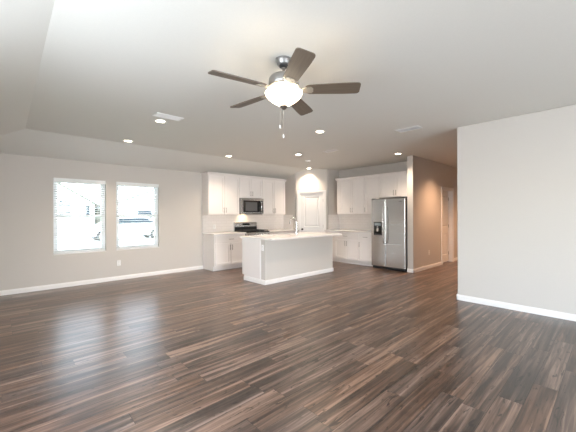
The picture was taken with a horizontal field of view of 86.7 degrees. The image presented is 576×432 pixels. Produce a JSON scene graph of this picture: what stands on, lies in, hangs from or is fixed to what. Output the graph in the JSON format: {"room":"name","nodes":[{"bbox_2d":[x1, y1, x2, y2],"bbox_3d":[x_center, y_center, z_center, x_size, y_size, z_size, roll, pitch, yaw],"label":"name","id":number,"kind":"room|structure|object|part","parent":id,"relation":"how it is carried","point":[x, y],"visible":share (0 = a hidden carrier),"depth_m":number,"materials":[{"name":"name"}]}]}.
{"room":"empty living room","nodes":[
{"label":"empty living room","id":0,"kind":"room"},
{"bbox_2d":[0,153,276,290],"bbox_3d":[-1.094,0.129,8.873,11.930,2.460,0.150,0,0,-43],"label":"wall","id":1,"kind":"structure","parent":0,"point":[27,259],"depth_m":6.01,"materials":[{"name":"paint"}]},
{"bbox_2d":[53,181,105,254],"bbox_3d":[-4.124,0.021,6.056,0.868,1.457,0.149,0,0,-43],"label":"window","id":2,"kind":"structure","parent":1,"relation":"attached to","point":[102,202],"depth_m":6.01,"materials":[{"name":"white plastic"}]},
{"bbox_3d":[-4.162,-0.312,6.095,0.796,0.720,0.028,0,0,-43],"label":"sash","id":3,"kind":"part","parent":2,"relation":"part of","materials":[{"name":"glass"}]},
{"bbox_3d":[-4.138,0.347,6.073,0.796,0.711,0.028,0,0,-43],"label":"sash","id":4,"kind":"part","parent":2,"relation":"part of","materials":[{"name":"glass"}]},
{"bbox_3d":[-4.097,0.742,6.030,0.868,0.015,0.079,0,0,-43],"label":"sill","id":5,"kind":"part","parent":2,"relation":"part of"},
{"bbox_2d":[53,178,105,253],"bbox_3d":[-4.092,0.010,6.021,0.858,1.435,0.074,0,0,-43],"label":"window blind","id":6,"kind":"object","parent":1,"relation":"attached to","point":[56,180],"visible":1,"depth_m":5.99,"materials":[{"name":"white plastic"}]},
{"bbox_3d":[-4.096,0.716,6.029,0.850,0.022,0.050,0,0,-43],"label":"rail","id":7,"kind":"part","parent":6,"relation":"part of","materials":[{"name":"white plastic"}]},
{"bbox_2d":[0,265,202,295],"bbox_3d":[-3.728,1.328,6.311,4.275,0.085,0.015,0,0,-43],"label":"baseboard","id":8,"kind":"structure","parent":1,"relation":"attached to","point":[99,280],"depth_m":6.11,"materials":[{"name":"white wood"}]},
{"bbox_2d":[116,185,158,250],"bbox_3d":[-3.345,0.018,6.779,0.886,1.457,0.149,0,0,-43],"label":"window","id":9,"kind":"structure","parent":1,"relation":"attached to","point":[156,188],"depth_m":6.83,"materials":[{"name":"white plastic"}]},
{"bbox_3d":[-3.383,-0.316,6.818,0.814,0.720,0.028,0,0,-43],"label":"sash","id":10,"kind":"part","parent":9,"relation":"part of","materials":[{"name":"glass"}]},
{"bbox_3d":[-3.359,0.344,6.796,0.814,0.711,0.028,0,0,-43],"label":"sash","id":11,"kind":"part","parent":9,"relation":"part of","materials":[{"name":"glass"}]},
{"bbox_3d":[-3.318,0.738,6.753,0.886,0.015,0.079,0,0,-43],"label":"sill","id":12,"kind":"part","parent":9,"relation":"part of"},
{"bbox_2d":[116,182,158,249],"bbox_3d":[-3.313,0.006,6.744,0.876,1.435,0.074,0,0,-43],"label":"window blind","id":13,"kind":"object","parent":1,"relation":"attached to","point":[126,184],"visible":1,"depth_m":6.69,"materials":[{"name":"white plastic"}]},
{"bbox_3d":[-3.317,0.713,6.752,0.868,0.022,0.050,0,0,-43],"label":"rail","id":14,"kind":"part","parent":13,"relation":"part of","materials":[{"name":"white plastic"}]},
{"bbox_2d":[202,174,238,214],"bbox_3d":[-1.727,-0.524,7.935,0.910,1.028,0.364,0,0,-43],"label":"upper cabinet","id":15,"kind":"object","parent":1,"relation":"attached to","point":[220,194],"visible":1,"depth_m":7.75,"materials":[{"name":"white wood"}]},
{"bbox_3d":[-1.799,-0.511,7.678,0.446,0.985,0.019,0,0,-43],"label":"door","id":16,"kind":"part","parent":15,"relation":"part of","materials":[{"name":"white wood"}]},
{"bbox_3d":[-1.466,-0.512,7.988,0.446,0.985,0.019,0,0,-43],"label":"door","id":17,"kind":"part","parent":15,"relation":"part of","materials":[{"name":"white wood"}]},
{"bbox_2d":[201,172,285,181],"bbox_3d":[-1.124,-1.044,8.497,2.622,0.065,0.365,0,0,-43],"label":"crown molding","id":18,"kind":"structure","parent":15,"relation":"attached to","point":[210,173],"depth_m":8.20,"materials":[{"name":"white wood"}]},
{"bbox_2d":[239,177,261,198],"bbox_3d":[-1.112,-0.755,8.507,0.768,0.572,0.364,0,0,-43],"label":"upper cabinet","id":19,"kind":"object","parent":1,"relation":"attached to","point":[248,187],"visible":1,"depth_m":8.38,"materials":[{"name":"white wood"}]},
{"bbox_3d":[-1.158,-0.742,8.275,0.375,0.529,0.019,0,0,-43],"label":"door","id":20,"kind":"part","parent":19,"relation":"part of","materials":[{"name":"white wood"}]},
{"bbox_2d":[239,198,263,213],"bbox_3d":[-1.082,-0.245,8.479,0.762,0.428,0.440,0,0,-43],"label":"microwave","id":21,"kind":"object","parent":19,"relation":"attached to","point":[246,205],"visible":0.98,"depth_m":8.32,"materials":[{"name":"silver metal"}]},
{"bbox_3d":[-0.876,-0.743,8.536,0.375,0.529,0.019,0,0,-43],"label":"door","id":22,"kind":"part","parent":19,"relation":"part of","materials":[{"name":"white wood"}]},
{"bbox_2d":[255,180,284,214],"bbox_3d":[-0.506,-0.530,9.069,0.880,1.028,0.364,0,0,-43],"label":"upper cabinet","id":23,"kind":"object","parent":1,"relation":"attached to","point":[273,192],"visible":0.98,"depth_m":8.94,"materials":[{"name":"white wood"}]},
{"bbox_3d":[-0.572,-0.516,8.818,0.431,0.985,0.019,0,0,-43],"label":"door","id":24,"kind":"part","parent":23,"relation":"part of","materials":[{"name":"white wood"}]},
{"bbox_3d":[-0.249,-0.518,9.117,0.431,0.985,0.019,0,0,-43],"label":"door","id":25,"kind":"part","parent":23,"relation":"part of","materials":[{"name":"white wood"}]},
{"bbox_2d":[0,0,575,178],"bbox_3d":[3.011,-1.352,4.591,12.130,0.615,12.023,0,0,-43],"label":"ceiling","id":26,"kind":"structure","parent":0,"point":[79,79],"depth_m":3.02,"materials":[{"name":"paint"}]},
{"bbox_2d":[154,119,166,122],"bbox_3d":[-1.864,-1.374,4.458,0.184,0.006,0.184,0,0,-43],"label":"recessed light","id":27,"kind":"object","parent":26,"relation":"in","point":[155,120],"visible":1,"depth_m":4.46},
{"bbox_2d":[152,112,183,120],"bbox_3d":[-1.670,-1.373,4.261,0.380,0.010,0.170,0,0,-43],"label":"ceiling vent","id":28,"kind":"object","parent":26,"relation":"in","point":[157,114],"visible":1,"depth_m":4.24,"materials":[{"name":"white metal"}]},
{"bbox_2d":[208,48,360,137],"bbox_3d":[-0.072,-1.037,2.725,1.296,0.698,1.285,0,0,-43],"label":"ceiling fan","id":29,"kind":"object","parent":26,"relation":"hanging from","point":[283,90],"visible":1,"depth_m":2.62,"materials":[{"name":"brown wood"}]},
{"bbox_3d":[-0.404,-1.112,2.487,0.476,0.041,0.146,0,0,-32],"label":"blade","id":30,"kind":"part","parent":29,"relation":"part of","materials":[{"name":"brown wood"}]},
{"bbox_3d":[-0.371,-1.112,2.995,0.476,0.041,0.146,0,0,40],"label":"blade","id":31,"kind":"part","parent":29,"relation":"part of","materials":[{"name":"brown wood"}]},
{"bbox_3d":[-0.037,-1.034,2.718,0.334,0.127,0.334,0,0,-43],"label":"lamp shade","id":32,"kind":"part","parent":29,"relation":"part of","materials":[{"name":"white glass"}]},
{"bbox_3d":[0.069,-1.114,2.298,0.146,0.041,0.476,0,0,-14],"label":"blade","id":33,"kind":"part","parent":29,"relation":"part of","materials":[{"name":"brown wood"}]},
{"bbox_3d":[0.123,-1.115,3.120,0.146,0.041,0.476,0,0,22],"label":"blade","id":34,"kind":"part","parent":29,"relation":"part of","materials":[{"name":"brown wood"}]},
{"bbox_3d":[0.394,-1.116,2.689,0.476,0.041,0.146,0,0,4],"label":"blade","id":35,"kind":"part","parent":29,"relation":"part of","materials":[{"name":"brown wood"}]},
{"bbox_2d":[322,149,338,152],"bbox_3d":[0.917,-1.385,6.575,0.160,0.010,0.320,0,0,-43],"label":"ceiling vent","id":36,"kind":"object","parent":26,"relation":"in","point":[332,150],"visible":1,"depth_m":6.53,"materials":[{"name":"white metal"}]},
{"bbox_2d":[395,125,422,132],"bbox_3d":[1.949,-1.390,4.927,0.180,0.010,0.380,0,0,-43],"label":"ceiling vent","id":37,"kind":"object","parent":26,"relation":"in","point":[417,126],"visible":1,"depth_m":4.92,"materials":[{"name":"white metal"}]},
{"bbox_2d":[0,260,575,431],"bbox_3d":[3.003,1.401,4.503,12.280,0.120,12.123,0,0,-43],"label":"floor","id":38,"kind":"structure","parent":0,"point":[350,347],"depth_m":2.87,"materials":[{"name":"wood"}]},
{"bbox_2d":[203,234,244,270],"bbox_3d":[-1.624,0.921,7.849,0.895,0.880,0.621,0,0,-43],"label":"base cabinet","id":39,"kind":"object","parent":38,"relation":"on","point":[220,252],"visible":0.93,"depth_m":7.60,"materials":[{"name":"white wood"}]},
{"bbox_3d":[-1.596,0.965,7.510,0.426,0.534,0.019,0,0,-43],"label":"cabinet door","id":40,"kind":"part","parent":39,"relation":"part of","materials":[{"name":"white wood"}]},
{"bbox_2d":[202,232,245,234],"bbox_3d":[-1.636,0.464,7.837,0.933,0.033,0.610,0,0,-43],"label":"countertop","id":41,"kind":"structure","parent":39,"relation":"on","point":[212,233],"depth_m":7.63,"materials":[{"name":"stone"}]},
{"bbox_3d":[-1.436,0.585,7.660,0.871,0.168,0.019,0,0,-43],"label":"drawer","id":42,"kind":"part","parent":39,"relation":"part of","materials":[{"name":"white wood"}]},
{"bbox_3d":[-1.275,0.963,7.808,0.431,0.534,0.019,0,0,-43],"label":"cabinet door","id":43,"kind":"part","parent":39,"relation":"part of","materials":[{"name":"white wood"}]},
{"bbox_2d":[233,222,269,235],"bbox_3d":[-0.982,0.776,8.380,0.760,1.165,0.695,0,0,-43],"label":"gas range","id":44,"kind":"object","parent":38,"relation":"on","point":[250,228],"visible":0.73,"depth_m":8.41,"materials":[{"name":"silver metal"}]},
{"bbox_2d":[234,230,269,232],"bbox_3d":[-0.986,0.442,8.383,0.760,0.023,0.590,0,0,-43],"label":"cooktop","id":45,"kind":"object","parent":44,"relation":"in","point":[247,231],"depth_m":8.16,"materials":[{"name":"black metal"}]},
{"bbox_3d":[-0.795,0.520,8.178,0.756,0.135,0.030,0,0,-43],"label":"control panel","id":46,"kind":"part","parent":44,"relation":"part of","materials":[{"name":"silver metal"}]},
{"bbox_2d":[270,231,295,233],"bbox_3d":[-0.331,0.915,9.050,1.095,0.880,0.621,0,0,-43],"label":"base cabinet","id":47,"kind":"object","parent":38,"relation":"on","point":[286,231],"visible":0.06,"depth_m":8.83,"materials":[{"name":"white wood"}]},
{"bbox_2d":[265,229,295,231],"bbox_3d":[-0.334,0.458,9.046,1.093,0.033,0.610,0,0,-43],"label":"countertop","id":48,"kind":"structure","parent":47,"relation":"on","point":[277,230],"depth_m":8.85,"materials":[{"name":"stone"}]},
{"bbox_2d":[242,236,333,284],"bbox_3d":[0.052,0.914,6.922,2.120,0.880,0.790,0,0,-43],"label":"kitchen island","id":49,"kind":"object","parent":38,"relation":"on","point":[287,259],"visible":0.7,"depth_m":6.38,"materials":[{"name":"paint"}]},
{"bbox_3d":[-0.760,0.917,6.270,0.012,0.880,0.610,0,0,-43],"label":"panel","id":50,"kind":"part","parent":49,"relation":"part of","materials":[{"name":"white wood"}]},
{"bbox_3d":[-0.543,0.874,6.040,0.005,0.795,0.021,0,0,-43],"label":"corner trim","id":51,"kind":"part","parent":49,"relation":"part of","materials":[{"name":"white wood"}]},
{"bbox_3d":[0.083,1.311,6.891,2.120,0.085,0.705,0,0,-43],"label":"trim","id":52,"kind":"part","parent":49,"relation":"part of","materials":[{"name":"white wood"}]},
{"bbox_2d":[240,232,341,239],"bbox_3d":[0.128,0.456,6.840,2.158,0.033,1.065,0,0,-43],"label":"island countertop","id":53,"kind":"structure","parent":49,"relation":"on","point":[284,236],"depth_m":6.59,"materials":[{"name":"stone"}]},
{"bbox_2d":[289,218,298,234],"bbox_3d":[0.134,0.246,6.979,0.239,0.388,0.104,0,0,16],"label":"faucet","id":54,"kind":"object","parent":53,"relation":"on","point":[291,218],"visible":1,"depth_m":6.93,"materials":[{"name":"silver metal"}]},
{"bbox_2d":[325,231,360,264],"bbox_3d":[1.738,0.906,8.865,0.711,0.880,1.175,0,0,-43],"label":"base cabinet","id":55,"kind":"object","parent":38,"relation":"on","point":[346,245],"visible":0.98,"depth_m":8.52,"materials":[{"name":"white wood"}]},
{"bbox_3d":[1.486,0.951,8.676,0.019,0.534,0.411,0,0,-43],"label":"cabinet door","id":56,"kind":"part","parent":55,"relation":"part of","materials":[{"name":"white wood"}]},
{"bbox_3d":[1.623,0.571,8.527,0.019,0.168,0.824,0,0,-43],"label":"drawer","id":57,"kind":"part","parent":55,"relation":"part of","materials":[{"name":"white wood"}]},
{"bbox_2d":[324,229,370,232],"bbox_3d":[1.888,0.448,8.697,0.700,0.033,1.625,0,0,-43],"label":"countertop","id":58,"kind":"structure","parent":55,"relation":"on","point":[335,230],"depth_m":8.62,"materials":[{"name":"stone"}]},
{"bbox_3d":[1.768,0.950,8.373,0.019,0.534,0.399,0,0,-43],"label":"cabinet door","id":59,"kind":"part","parent":55,"relation":"part of","materials":[{"name":"white wood"}]},
{"bbox_2d":[359,233,372,265],"bbox_3d":[2.288,0.904,8.272,0.711,0.880,0.440,0,0,-43],"label":"base cabinet","id":60,"kind":"object","parent":38,"relation":"on","point":[365,239],"visible":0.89,"depth_m":8.07,"materials":[{"name":"white wood"}]},
{"bbox_3d":[2.057,0.569,8.060,0.019,0.168,0.434,0,0,-43],"label":"drawer","id":61,"kind":"part","parent":60,"relation":"part of","materials":[{"name":"white wood"}]},
{"bbox_3d":[2.059,0.948,8.060,0.019,0.534,0.429,0,0,-43],"label":"cabinet door","id":62,"kind":"part","parent":60,"relation":"part of","materials":[{"name":"white wood"}]},
{"bbox_2d":[371,197,407,271],"bbox_3d":[2.693,0.459,7.714,0.839,1.765,0.900,0,0,-43],"label":"refrigerator","id":63,"kind":"object","parent":38,"relation":"on","point":[388,216],"visible":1,"depth_m":7.43,"materials":[{"name":"silver metal"}]},
{"bbox_3d":[2.292,0.434,7.683,0.071,1.676,0.393,0,0,-43],"label":"freezer door","id":64,"kind":"part","parent":63,"relation":"part of","materials":[{"name":"silver metal"}]},
{"bbox_3d":[2.352,0.243,7.518,0.075,0.931,0.028,0,0,-43],"label":"handle","id":65,"kind":"part","parent":63,"relation":"part of","materials":[{"name":"silver metal"}]},
{"bbox_3d":[2.405,0.243,7.461,0.075,0.931,0.028,0,0,-43],"label":"handle","id":66,"kind":"part","parent":63,"relation":"part of","materials":[{"name":"silver metal"}]},
{"bbox_3d":[2.599,0.432,7.353,0.071,1.676,0.493,0,0,-43],"label":"fresh food door","id":67,"kind":"part","parent":63,"relation":"part of","materials":[{"name":"silver metal"}]},
{"bbox_2d":[285,173,295,229],"bbox_3d":[0.068,-0.016,9.501,0.100,2.740,0.514,0,0,-43],"label":"wall","id":68,"kind":"structure","parent":0,"point":[290,184],"depth_m":9.38,"materials":[{"name":"paint"}]},
{"bbox_2d":[202,215,283,232],"bbox_3d":[-1.160,0.217,8.705,2.784,0.452,0.008,0,0,-43],"label":"backsplash","id":69,"kind":"structure","parent":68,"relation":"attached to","point":[224,223],"depth_m":8.41,"materials":[{"name":"tile"}]},
{"bbox_2d":[283,215,292,229],"bbox_3d":[0.005,0.212,9.490,0.008,0.452,0.426,0,0,-43],"label":"backsplash","id":70,"kind":"structure","parent":68,"relation":"attached to","point":[286,218],"depth_m":9.51,"materials":[{"name":"tile"}]},
{"bbox_2d":[296,169,327,232],"bbox_3d":[0.718,-0.019,9.262,0.964,2.740,0.100,0,0,4],"label":"wall","id":71,"kind":"structure","parent":0,"point":[309,179],"depth_m":9.21,"materials":[{"name":"paint"}]},
{"bbox_2d":[297,190,325,232],"bbox_3d":[0.717,0.297,9.233,0.856,2.108,0.158,0,0,4],"label":"door","id":72,"kind":"structure","parent":71,"relation":"in","point":[311,204],"depth_m":9.22,"materials":[{"name":"white wood"}]},
{"bbox_2d":[327,169,338,229],"bbox_3d":[1.373,-0.022,9.411,0.501,2.740,0.100,0,0,-43],"label":"wall","id":73,"kind":"structure","parent":0,"point":[332,174],"depth_m":9.34,"materials":[{"name":"paint"}]},
{"bbox_2d":[339,161,406,229],"bbox_3d":[2.073,-0.025,9.114,0.120,2.740,3.809,0,0,-43],"label":"wall","id":74,"kind":"structure","parent":0,"point":[401,166],"depth_m":8.62,"materials":[{"name":"paint"}]},
{"bbox_2d":[328,214,370,229],"bbox_3d":[1.958,0.203,8.767,0.521,0.452,1.637,0,0,-43],"label":"backsplash","id":75,"kind":"structure","parent":74,"relation":"attached to","point":[352,221],"depth_m":9.19,"materials":[{"name":"tile"}]},
{"bbox_2d":[337,178,363,213],"bbox_3d":[1.910,-0.541,8.878,0.431,1.028,0.950,0,0,-43],"label":"upper cabinet","id":76,"kind":"object","parent":74,"relation":"attached to","point":[350,193],"visible":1,"depth_m":8.74,"materials":[{"name":"white wood"}]},
{"bbox_3d":[1.683,-0.527,8.869,0.019,0.985,0.406,0,0,-43],"label":"door","id":77,"kind":"part","parent":76,"relation":"part of","materials":[{"name":"white wood"}]},
{"bbox_3d":[1.966,-0.528,8.565,0.019,0.985,0.406,0,0,-43],"label":"door","id":78,"kind":"part","parent":76,"relation":"part of","materials":[{"name":"white wood"}]},
{"bbox_2d":[335,171,406,180],"bbox_3d":[2.357,-1.059,8.394,0.432,0.065,2.330,0,0,-43],"label":"crown molding","id":79,"kind":"structure","parent":76,"relation":"attached to","point":[399,172],"depth_m":8.18,"materials":[{"name":"white wood"}]},
{"bbox_2d":[364,176,386,213],"bbox_3d":[2.390,-0.543,8.362,0.431,1.028,0.456,0,0,-43],"label":"upper cabinet","id":80,"kind":"object","parent":74,"relation":"attached to","point":[371,184],"visible":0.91,"depth_m":8.28,"materials":[{"name":"white wood"}]},
{"bbox_3d":[2.263,-0.529,8.244,0.019,0.985,0.447,0,0,-43],"label":"cabinet door","id":81,"kind":"part","parent":80,"relation":"part of","materials":[{"name":"white wood"}]},
{"bbox_2d":[379,173,406,197],"bbox_3d":[2.850,-0.759,7.865,0.431,0.600,0.895,0,0,-43],"label":"upper cabinet","id":82,"kind":"object","parent":74,"relation":"attached to","point":[390,186],"visible":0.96,"depth_m":7.79,"materials":[{"name":"white wood"}]},
{"bbox_3d":[2.571,-0.745,7.911,0.019,0.557,0.438,0,0,-43],"label":"door","id":83,"kind":"part","parent":82,"relation":"part of","materials":[{"name":"white wood"}]},
{"bbox_3d":[2.876,-0.746,7.583,0.019,0.557,0.438,0,0,-43],"label":"door","id":84,"kind":"part","parent":82,"relation":"part of","materials":[{"name":"white wood"}]},
{"bbox_2d":[407,155,457,268],"bbox_3d":[4.415,-0.041,8.591,4.238,2.750,0.145,0,0,-43],"label":"wall","id":85,"kind":"structure","parent":0,"point":[425,177],"depth_m":7.55,"materials":[{"name":"paint"}]},
{"bbox_2d":[407,257,457,272],"bbox_3d":[4.421,1.292,8.580,4.253,0.085,0.160,0,0,-43],"label":"baseboard","id":86,"kind":"structure","parent":85,"relation":"attached to","point":[456,258],"depth_m":7.51,"materials":[{"name":"white wood"}]},
{"bbox_2d":[441,187,453,264],"bbox_3d":[4.415,0.280,8.562,0.876,2.108,0.154,0,0,-43],"label":"door","id":87,"kind":"structure","parent":85,"relation":"in","point":[447,194],"depth_m":8.77,"materials":[{"name":"white wood"}]},
{"bbox_2d":[457,104,575,313],"bbox_3d":[4.855,-0.038,2.616,0.120,2.740,6.227,0,0,-43],"label":"wall","id":88,"kind":"structure","parent":0,"point":[516,175],"depth_m":4.26,"materials":[{"name":"paint"}]},
{"bbox_2d":[456,294,575,320],"bbox_3d":[4.856,1.290,2.621,0.150,0.085,6.242,0,0,-43],"label":"baseboard","id":89,"kind":"structure","parent":88,"relation":"attached to","point":[561,315],"depth_m":4.26,"materials":[{"name":"white wood"}]},
{"label":"outside","id":90,"kind":"structure","parent":0,"visible":0},
{"bbox_2d":[58,233,153,249],"bbox_3d":[-25.776,1.720,42.469,140.000,0.100,82.667,0,0,-43],"label":"lawn","id":91,"kind":"structure","parent":90,"point":[70,235],"depth_m":17.20,"materials":[{"name":"white"}]},
{"bbox_2d":[57,183,99,233],"bbox_3d":[-23.780,-0.699,30.460,6.900,4.720,9.900,0,0,-43],"label":"house","id":92,"kind":"structure","parent":91,"relation":"on","point":[94,205],"depth_m":28.02,"materials":[{"name":"white"}]},
{"bbox_2d":[95,190,153,224],"bbox_3d":[-17.430,-0.528,35.673,9.900,4.320,9.900,0,0,-43],"label":"house","id":93,"kind":"structure","parent":91,"relation":"on","point":[143,198],"depth_m":31.64,"materials":[{"name":"white"}]},
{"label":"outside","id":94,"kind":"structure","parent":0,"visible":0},
{"bbox_2d":[58,235,153,245],"bbox_3d":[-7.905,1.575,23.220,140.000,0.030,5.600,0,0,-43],"label":"street","id":95,"kind":"structure","parent":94,"point":[122,239],"depth_m":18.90,"materials":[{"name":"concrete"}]},
{"bbox_2d":[79,217,153,240],"bbox_3d":[-10.599,0.822,20.040,4.970,1.500,1.864,0,0,-43],"label":"parked car","id":96,"kind":"object","parent":95,"relation":"on","point":[147,229],"visible":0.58,"depth_m":19.30,"materials":[{"name":"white metal"}]}
]}

